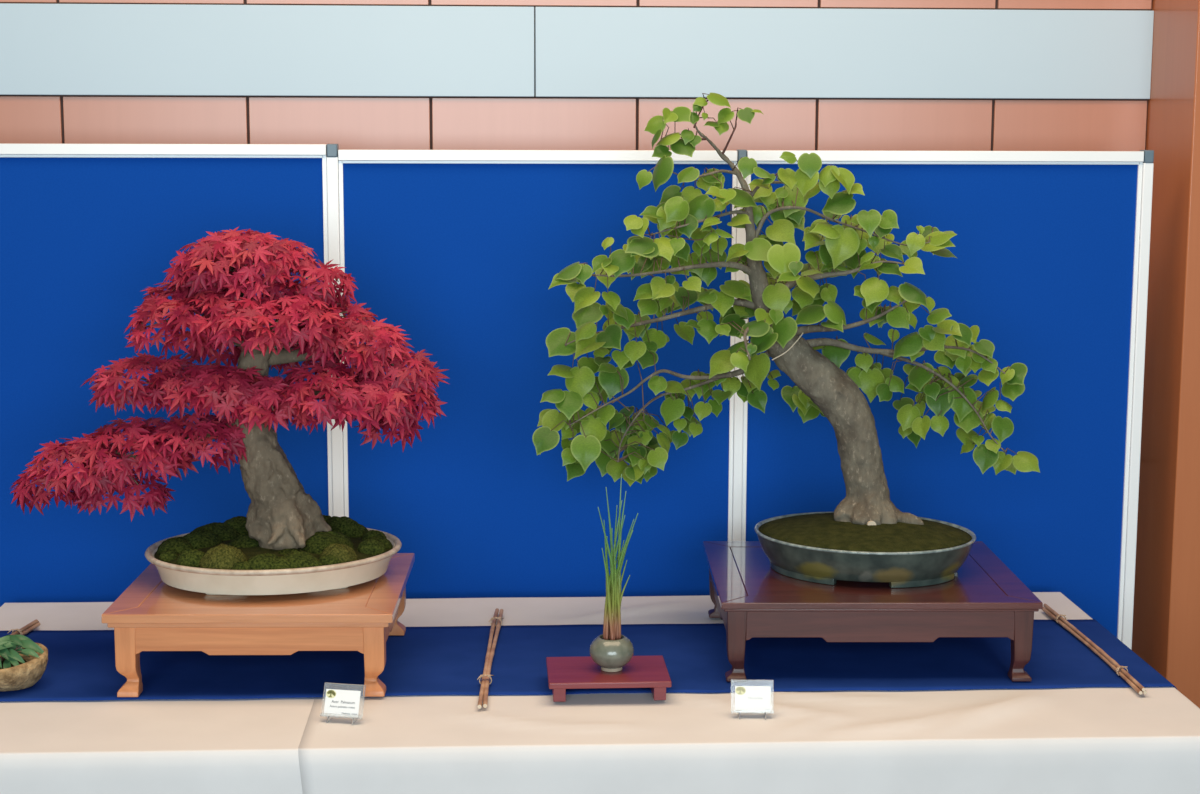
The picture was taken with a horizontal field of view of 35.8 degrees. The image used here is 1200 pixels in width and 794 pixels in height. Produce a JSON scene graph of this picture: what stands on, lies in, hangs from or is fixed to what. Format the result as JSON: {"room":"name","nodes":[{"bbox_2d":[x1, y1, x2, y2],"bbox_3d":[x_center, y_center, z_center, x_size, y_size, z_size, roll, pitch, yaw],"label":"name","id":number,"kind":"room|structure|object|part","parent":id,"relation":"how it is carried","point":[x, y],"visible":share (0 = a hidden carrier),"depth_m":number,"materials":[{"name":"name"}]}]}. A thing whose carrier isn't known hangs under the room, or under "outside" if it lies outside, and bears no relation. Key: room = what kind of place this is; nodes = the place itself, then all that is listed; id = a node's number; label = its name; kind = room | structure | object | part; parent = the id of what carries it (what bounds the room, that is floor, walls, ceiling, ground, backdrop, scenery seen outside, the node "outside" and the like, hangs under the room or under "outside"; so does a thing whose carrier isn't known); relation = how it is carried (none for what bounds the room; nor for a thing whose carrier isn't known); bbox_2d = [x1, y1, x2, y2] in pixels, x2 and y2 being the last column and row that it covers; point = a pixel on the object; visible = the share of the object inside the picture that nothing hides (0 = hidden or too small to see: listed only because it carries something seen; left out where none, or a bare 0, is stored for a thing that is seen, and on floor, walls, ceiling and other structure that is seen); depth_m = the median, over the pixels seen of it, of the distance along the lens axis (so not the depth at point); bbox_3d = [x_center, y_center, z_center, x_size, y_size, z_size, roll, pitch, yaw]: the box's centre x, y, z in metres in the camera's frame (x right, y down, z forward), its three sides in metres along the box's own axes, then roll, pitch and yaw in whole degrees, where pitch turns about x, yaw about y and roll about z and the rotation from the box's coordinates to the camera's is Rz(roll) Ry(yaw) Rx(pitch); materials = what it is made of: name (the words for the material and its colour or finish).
{"room":"bonsai exhibition hall","nodes":[
{"label":"bonsai exhibition hall","id":0,"kind":"room"},
{"bbox_2d":[0,0,1151,150],"bbox_3d":[-0.532,-0.462,4.282,5.378,3.200,0.150,0,8,-3],"label":"wall","id":1,"kind":"structure","parent":0,"point":[350,122],"depth_m":4.20,"materials":[{"name":"orange tile"}]},
{"bbox_2d":[0,3,533,96],"bbox_3d":[-1.680,-0.769,4.102,3.069,0.199,0.020,0,8,-3],"label":"wall panel","id":2,"kind":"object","parent":1,"relation":"attached to","point":[46,49],"depth_m":4.14,"materials":[{"name":"grey paint"}]},
{"bbox_2d":[535,7,1153,98],"bbox_3d":[0.557,-0.779,4.216,1.406,0.199,0.020,0,8,-3],"label":"wall panel","id":3,"kind":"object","parent":1,"relation":"attached to","point":[580,51],"depth_m":4.21,"materials":[{"name":"grey paint"}]},
{"bbox_2d":[589,634,633,671],"bbox_3d":[0.021,0.455,3.308,0.080,0.060,0.080,0,8,-3],"label":"pot","id":4,"kind":"object","parent":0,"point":[611,652],"depth_m":3.28,"materials":[{"name":"ceramic"}]},
{"bbox_2d":[1132,0,1199,707],"bbox_3d":[1.711,-0.452,4.255,0.900,3.200,0.435,0,8,-3],"label":"pillar","id":5,"kind":"structure","parent":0,"point":[1166,610],"depth_m":4.15,"materials":[{"name":"brown wood"}]},
{"bbox_3d":[-0.012,1.773,0.384,12.000,0.100,8.250,0,8,-3],"label":"floor","id":6,"kind":"structure","parent":0,"visible":0},
{"bbox_2d":[0,602,314,793],"bbox_3d":[-0.854,0.867,3.522,0.794,0.736,1.005,0,8,-3],"label":"tablecloth","id":7,"kind":"object","parent":6,"relation":"on","point":[142,746],"visible":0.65,"depth_m":3.06,"materials":[{"name":"white fabric"}]},
{"bbox_2d":[326,144,344,516],"bbox_3d":[-0.565,0.320,4.034,0.060,1.722,0.120,0,8,-3],"label":"post","id":8,"kind":"object","parent":6,"relation":"on","point":[332,149],"visible":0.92,"depth_m":3.93,"materials":[{"name":"grey plastic"}]},
{"bbox_2d":[338,150,737,598],"bbox_3d":[-0.132,0.116,4.029,0.842,1.290,0.036,0,8,-3],"label":"board","id":9,"kind":"object","parent":8,"relation":"attached to","point":[463,251],"visible":0.57,"depth_m":4.00,"materials":[{"name":"blue fabric"}]},
{"bbox_3d":[-0.130,-0.512,3.938,0.842,0.022,0.036,0,8,-3],"label":"rail","id":10,"kind":"part","parent":9,"relation":"part of","materials":[{"name":"white metal"}]},
{"bbox_2d":[732,150,746,540],"bbox_3d":[0.299,0.321,4.079,0.060,1.712,0.120,0,8,-3],"label":"post","id":11,"kind":"object","parent":6,"relation":"on","point":[740,232],"visible":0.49,"depth_m":4.03,"materials":[{"name":"grey plastic"}]},
{"bbox_2d":[742,150,1143,640],"bbox_3d":[0.737,0.112,4.074,0.855,1.291,0.036,0,8,-3],"label":"board","id":12,"kind":"object","parent":11,"relation":"attached to","point":[1045,266],"visible":0.38,"depth_m":4.05,"materials":[{"name":"blue fabric"}]},
{"bbox_3d":[0.739,-0.516,3.982,0.855,0.022,0.036,0,8,-3],"label":"rail","id":13,"kind":"part","parent":12,"relation":"part of","materials":[{"name":"white metal"}]},
{"bbox_2d":[298,592,1199,793],"bbox_3d":[0.263,0.856,3.579,1.559,0.748,1.008,0,8,-3],"label":"tablecloth","id":14,"kind":"object","parent":6,"relation":"on","point":[1074,740],"visible":0.66,"depth_m":3.08,"materials":[{"name":"white fabric"}]},
{"bbox_2d":[0,630,364,700],"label":"table runner","id":15,"kind":"object","parent":14,"relation":"on","point":[80,666],"depth_m":3.42,"materials":[{"name":"blue fabric"}]},
{"bbox_2d":[0,635,47,691],"bbox_3d":[-1.061,0.472,3.314,0.150,0.093,0.126,0,8,-3],"label":"potted plant","id":16,"kind":"object","parent":15,"relation":"on","point":[23,661],"visible":1,"depth_m":3.29,"materials":[{"name":"green plant"}]},
{"bbox_2d":[8,619,39,634],"bbox_3d":[-1.154,0.471,3.580,0.027,0.019,0.324,2,8,11],"label":"bundle","id":17,"kind":"object","parent":15,"relation":"on","point":[34,624],"visible":0.68,"depth_m":3.67,"materials":[{"name":"brown wood"}]},
{"bbox_2d":[101,553,414,696],"bbox_3d":[-0.617,0.420,3.472,0.504,0.154,0.470,0,8,-1],"label":"display stand","id":18,"kind":"object","parent":15,"relation":"on","point":[151,614],"visible":0.84,"depth_m":3.26,"materials":[{"name":"orange wood"}]},
{"bbox_3d":[-0.830,0.461,3.273,0.038,0.128,0.038,0,8,-1],"label":"leg","id":19,"kind":"part","parent":18,"relation":"part of","materials":[{"name":"orange wood"}]},
{"bbox_2d":[10,227,449,594],"bbox_3d":[-0.685,0.017,3.440,0.815,0.652,0.400,0,8,-3],"label":"bonsai tree","id":20,"kind":"object","parent":18,"relation":"on","point":[284,543],"visible":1,"depth_m":3.37,"materials":[{"name":"red plant"}]},
{"bbox_3d":[-0.609,0.307,3.486,0.449,0.047,0.381,0,8,-3],"label":"pot","id":21,"kind":"part","parent":20,"relation":"part of","materials":[{"name":"beige ceramic"}]},
{"bbox_3d":[-0.617,0.364,3.463,0.489,0.010,0.455,0,8,-1],"label":"molding","id":22,"kind":"part","parent":18,"relation":"part of","materials":[{"name":"orange wood"}]},
{"bbox_3d":[-0.617,0.352,3.462,0.504,0.016,0.470,0,8,-1],"label":"frame","id":23,"kind":"part","parent":18,"relation":"part of","materials":[{"name":"orange wood"}]},
{"bbox_3d":[-0.617,0.352,3.462,0.399,0.015,0.365,0,8,-1],"label":"panel","id":24,"kind":"part","parent":18,"relation":"part of","materials":[{"name":"orange wood"}]},
{"bbox_3d":[-0.398,0.462,3.280,0.038,0.128,0.038,0,8,-1],"label":"leg","id":25,"kind":"part","parent":18,"relation":"part of","materials":[{"name":"orange wood"}]},
{"bbox_3d":[-0.404,0.404,3.674,0.038,0.128,0.038,0,8,-1],"label":"leg","id":26,"kind":"part","parent":18,"relation":"part of","materials":[{"name":"orange wood"}]},
{"bbox_2d":[320,683,365,724],"bbox_3d":[-0.436,0.519,3.148,0.073,0.060,0.034,2,8,11],"label":"card holder","id":27,"kind":"object","parent":14,"relation":"on","point":[339,700],"visible":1,"depth_m":3.15,"materials":[{"name":"white paper"}]},
{"bbox_2d":[477,608,503,708],"bbox_3d":[-0.207,0.482,3.522,0.029,0.021,0.648,0,8,0],"label":"bundle","id":28,"kind":"object","parent":14,"relation":"on","point":[485,682],"visible":1,"depth_m":3.47,"materials":[{"name":"brown wood"}]},
{"bbox_2d":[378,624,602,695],"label":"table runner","id":29,"kind":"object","parent":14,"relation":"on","point":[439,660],"depth_m":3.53,"materials":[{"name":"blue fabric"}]},
{"bbox_2d":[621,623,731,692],"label":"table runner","id":30,"kind":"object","parent":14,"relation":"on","point":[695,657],"depth_m":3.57,"materials":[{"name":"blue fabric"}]},
{"bbox_2d":[546,655,671,701],"bbox_3d":[0.013,0.503,3.317,0.214,0.038,0.164,0,8,-3],"label":"display stand","id":31,"kind":"object","parent":30,"relation":"on","point":[563,673],"visible":0.96,"depth_m":3.27,"materials":[{"name":"red wood"}]},
{"bbox_3d":[-0.075,0.509,3.312,0.022,0.026,0.140,0,8,-3],"label":"leg","id":32,"kind":"part","parent":31,"relation":"part of","materials":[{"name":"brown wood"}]},
{"bbox_2d":[589,474,637,671],"bbox_3d":[0.025,0.314,3.291,0.087,0.344,0.108,0,8,-3],"label":"potted grass","id":33,"kind":"object","parent":31,"relation":"on","point":[611,650],"depth_m":3.28,"materials":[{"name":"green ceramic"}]},
{"bbox_3d":[0.012,0.342,3.307,0.007,0.184,0.051,0,8,-3],"label":"grass blade","id":34,"kind":"part","parent":33,"relation":"part of","materials":[{"name":"green plant"}]},
{"bbox_3d":[0.014,0.350,3.264,0.007,0.182,0.043,4,9,23],"label":"grass blade","id":35,"kind":"part","parent":33,"relation":"part of","materials":[{"name":"green plant"}]},
{"bbox_3d":[0.013,0.324,3.273,0.008,0.230,0.051,1,8,8],"label":"grass blade","id":36,"kind":"part","parent":33,"relation":"part of","materials":[{"name":"green plant"}]},
{"bbox_3d":[0.017,0.313,3.263,0.045,0.255,0.047,0,8,-3],"label":"grass blade","id":37,"kind":"part","parent":33,"relation":"part of","materials":[{"name":"green plant"}]},
{"bbox_3d":[0.020,0.296,3.275,0.023,0.285,0.024,0,8,-3],"label":"grass blade","id":38,"kind":"part","parent":33,"relation":"part of","materials":[{"name":"green plant"}]},
{"bbox_3d":[0.024,0.369,3.283,0.008,0.138,0.029,-3,9,-19],"label":"grass blade","id":39,"kind":"part","parent":33,"relation":"part of","materials":[{"name":"green plant"}]},
{"bbox_3d":[0.022,0.332,3.272,0.008,0.215,0.038,0,8,-3],"label":"grass blade","id":40,"kind":"part","parent":33,"relation":"part of","materials":[{"name":"green plant"}]},
{"bbox_3d":[0.024,0.320,3.274,0.037,0.237,0.038,0,8,-3],"label":"grass blade","id":41,"kind":"part","parent":33,"relation":"part of","materials":[{"name":"green plant"}]},
{"bbox_3d":[0.025,0.316,3.308,0.015,0.237,0.075,0,8,-3],"label":"grass blade","id":42,"kind":"part","parent":33,"relation":"part of","materials":[{"name":"green plant"}]},
{"bbox_3d":[0.025,0.309,3.302,0.030,0.251,0.034,0,8,-3],"label":"grass blade","id":43,"kind":"part","parent":33,"relation":"part of","materials":[{"name":"green plant"}]},
{"bbox_3d":[0.027,0.345,3.272,0.007,0.188,0.062,1,8,4],"label":"grass blade","id":44,"kind":"part","parent":33,"relation":"part of","materials":[{"name":"green plant"}]},
{"bbox_3d":[0.032,0.335,3.290,0.052,0.203,0.006,0,8,-3],"label":"grass blade","id":45,"kind":"part","parent":33,"relation":"part of","materials":[{"name":"green plant"}]},
{"bbox_3d":[0.034,0.287,3.307,0.013,0.294,0.057,0,8,-3],"label":"grass blade","id":46,"kind":"part","parent":33,"relation":"part of","materials":[{"name":"green plant"}]},
{"bbox_3d":[0.034,0.324,3.274,0.049,0.231,0.040,0,8,-3],"label":"grass blade","id":47,"kind":"part","parent":33,"relation":"part of","materials":[{"name":"green plant"}]},
{"bbox_3d":[0.035,0.301,3.303,0.008,0.267,0.039,5,10,30],"label":"grass blade","id":48,"kind":"part","parent":33,"relation":"part of","materials":[{"name":"green plant"}]},
{"bbox_3d":[0.036,0.377,3.305,0.037,0.117,0.028,0,8,-3],"label":"grass blade","id":49,"kind":"part","parent":33,"relation":"part of","materials":[{"name":"green plant"}]},
{"bbox_3d":[0.041,0.320,3.298,0.054,0.231,0.011,0,8,-3],"label":"grass blade","id":50,"kind":"part","parent":33,"relation":"part of","materials":[{"name":"green plant"}]},
{"bbox_3d":[0.033,0.363,3.324,0.007,0.139,0.047,5,10,32],"label":"grass blade","id":51,"kind":"part","parent":33,"relation":"part of","materials":[{"name":"green plant"}]},
{"bbox_3d":[0.101,0.508,3.323,0.022,0.026,0.140,0,8,-3],"label":"leg","id":52,"kind":"part","parent":31,"relation":"part of","materials":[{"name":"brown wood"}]},
{"bbox_2d":[731,680,773,719],"bbox_3d":[0.260,0.516,3.176,0.073,0.061,0.032,0,8,1],"label":"card holder","id":53,"kind":"object","parent":14,"relation":"on","point":[747,696],"visible":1,"depth_m":3.18,"materials":[{"name":"white paper"}]},
{"bbox_2d":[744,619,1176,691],"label":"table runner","id":54,"kind":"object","parent":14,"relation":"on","point":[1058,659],"depth_m":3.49,"materials":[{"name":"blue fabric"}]},
{"bbox_2d":[703,541,1042,681],"bbox_3d":[0.503,0.407,3.594,0.578,0.150,0.502,0,8,-1],"label":"display stand","id":55,"kind":"object","parent":54,"relation":"on","point":[984,597],"visible":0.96,"depth_m":3.36,"materials":[{"name":"red wood"}]},
{"bbox_3d":[0.241,0.384,3.811,0.036,0.132,0.036,0,8,-1],"label":"leg","id":56,"kind":"part","parent":55,"relation":"part of","materials":[{"name":"red wood"}]},
{"bbox_3d":[0.247,0.448,3.374,0.036,0.132,0.036,0,8,-1],"label":"leg","id":57,"kind":"part","parent":55,"relation":"part of","materials":[{"name":"red wood"}]},
{"bbox_2d":[532,93,1039,587],"bbox_3d":[0.357,-0.122,3.559,0.975,0.907,0.447,0,8,-3],"label":"bonsai tree","id":58,"kind":"object","parent":55,"relation":"on","point":[866,538],"visible":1,"depth_m":3.53,"materials":[{"name":"green plant"}]},
{"bbox_3d":[0.509,0.292,3.588,0.411,0.060,0.366,0,8,-3],"label":"pot","id":59,"kind":"part","parent":58,"relation":"part of","materials":[{"name":"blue ceramic"}]},
{"bbox_3d":[0.503,0.339,3.584,0.473,0.011,0.397,0,8,-1],"label":"panel","id":60,"kind":"part","parent":55,"relation":"part of","materials":[{"name":"red wood"}]},
{"bbox_3d":[0.503,0.339,3.584,0.578,0.012,0.502,0,8,-1],"label":"frame","id":61,"kind":"part","parent":55,"relation":"part of","materials":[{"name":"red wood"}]},
{"bbox_3d":[0.503,0.348,3.586,0.567,0.006,0.491,0,8,-1],"label":"molding","id":62,"kind":"part","parent":55,"relation":"part of","materials":[{"name":"red wood"}]},
{"bbox_3d":[0.765,0.448,3.380,0.036,0.132,0.036,0,8,-1],"label":"leg","id":63,"kind":"part","parent":55,"relation":"part of","materials":[{"name":"red wood"}]},
{"bbox_2d":[1041,604,1146,694],"bbox_3d":[0.947,0.477,3.582,0.027,0.019,0.587,0,8,-4],"label":"bundle","id":64,"kind":"object","parent":14,"relation":"on","point":[1064,623],"visible":1,"depth_m":3.54,"materials":[{"name":"brown wood"}]},
{"bbox_2d":[1121,150,1153,649],"bbox_3d":[1.175,0.317,4.124,0.060,1.714,0.120,0,8,-3],"label":"post","id":65,"kind":"object","parent":6,"relation":"on","point":[1147,171],"visible":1,"depth_m":4.06,"materials":[{"name":"grey plastic"}]},
{"bbox_3d":[-1.456,0.323,3.989,0.060,1.724,0.120,0,8,-3],"label":"post","id":66,"kind":"object","parent":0,"visible":0},
{"bbox_2d":[0,143,332,606],"bbox_3d":[-1.010,0.114,3.983,0.868,1.302,0.036,0,8,-3],"label":"board","id":67,"kind":"object","parent":66,"relation":"attached to","point":[85,229],"visible":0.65,"depth_m":3.93,"materials":[{"name":"blue fabric"}]},
{"bbox_3d":[-1.008,-0.518,3.892,0.868,0.022,0.036,0,8,-3],"label":"rail","id":68,"kind":"part","parent":67,"relation":"part of","materials":[{"name":"white metal"}]}
]}

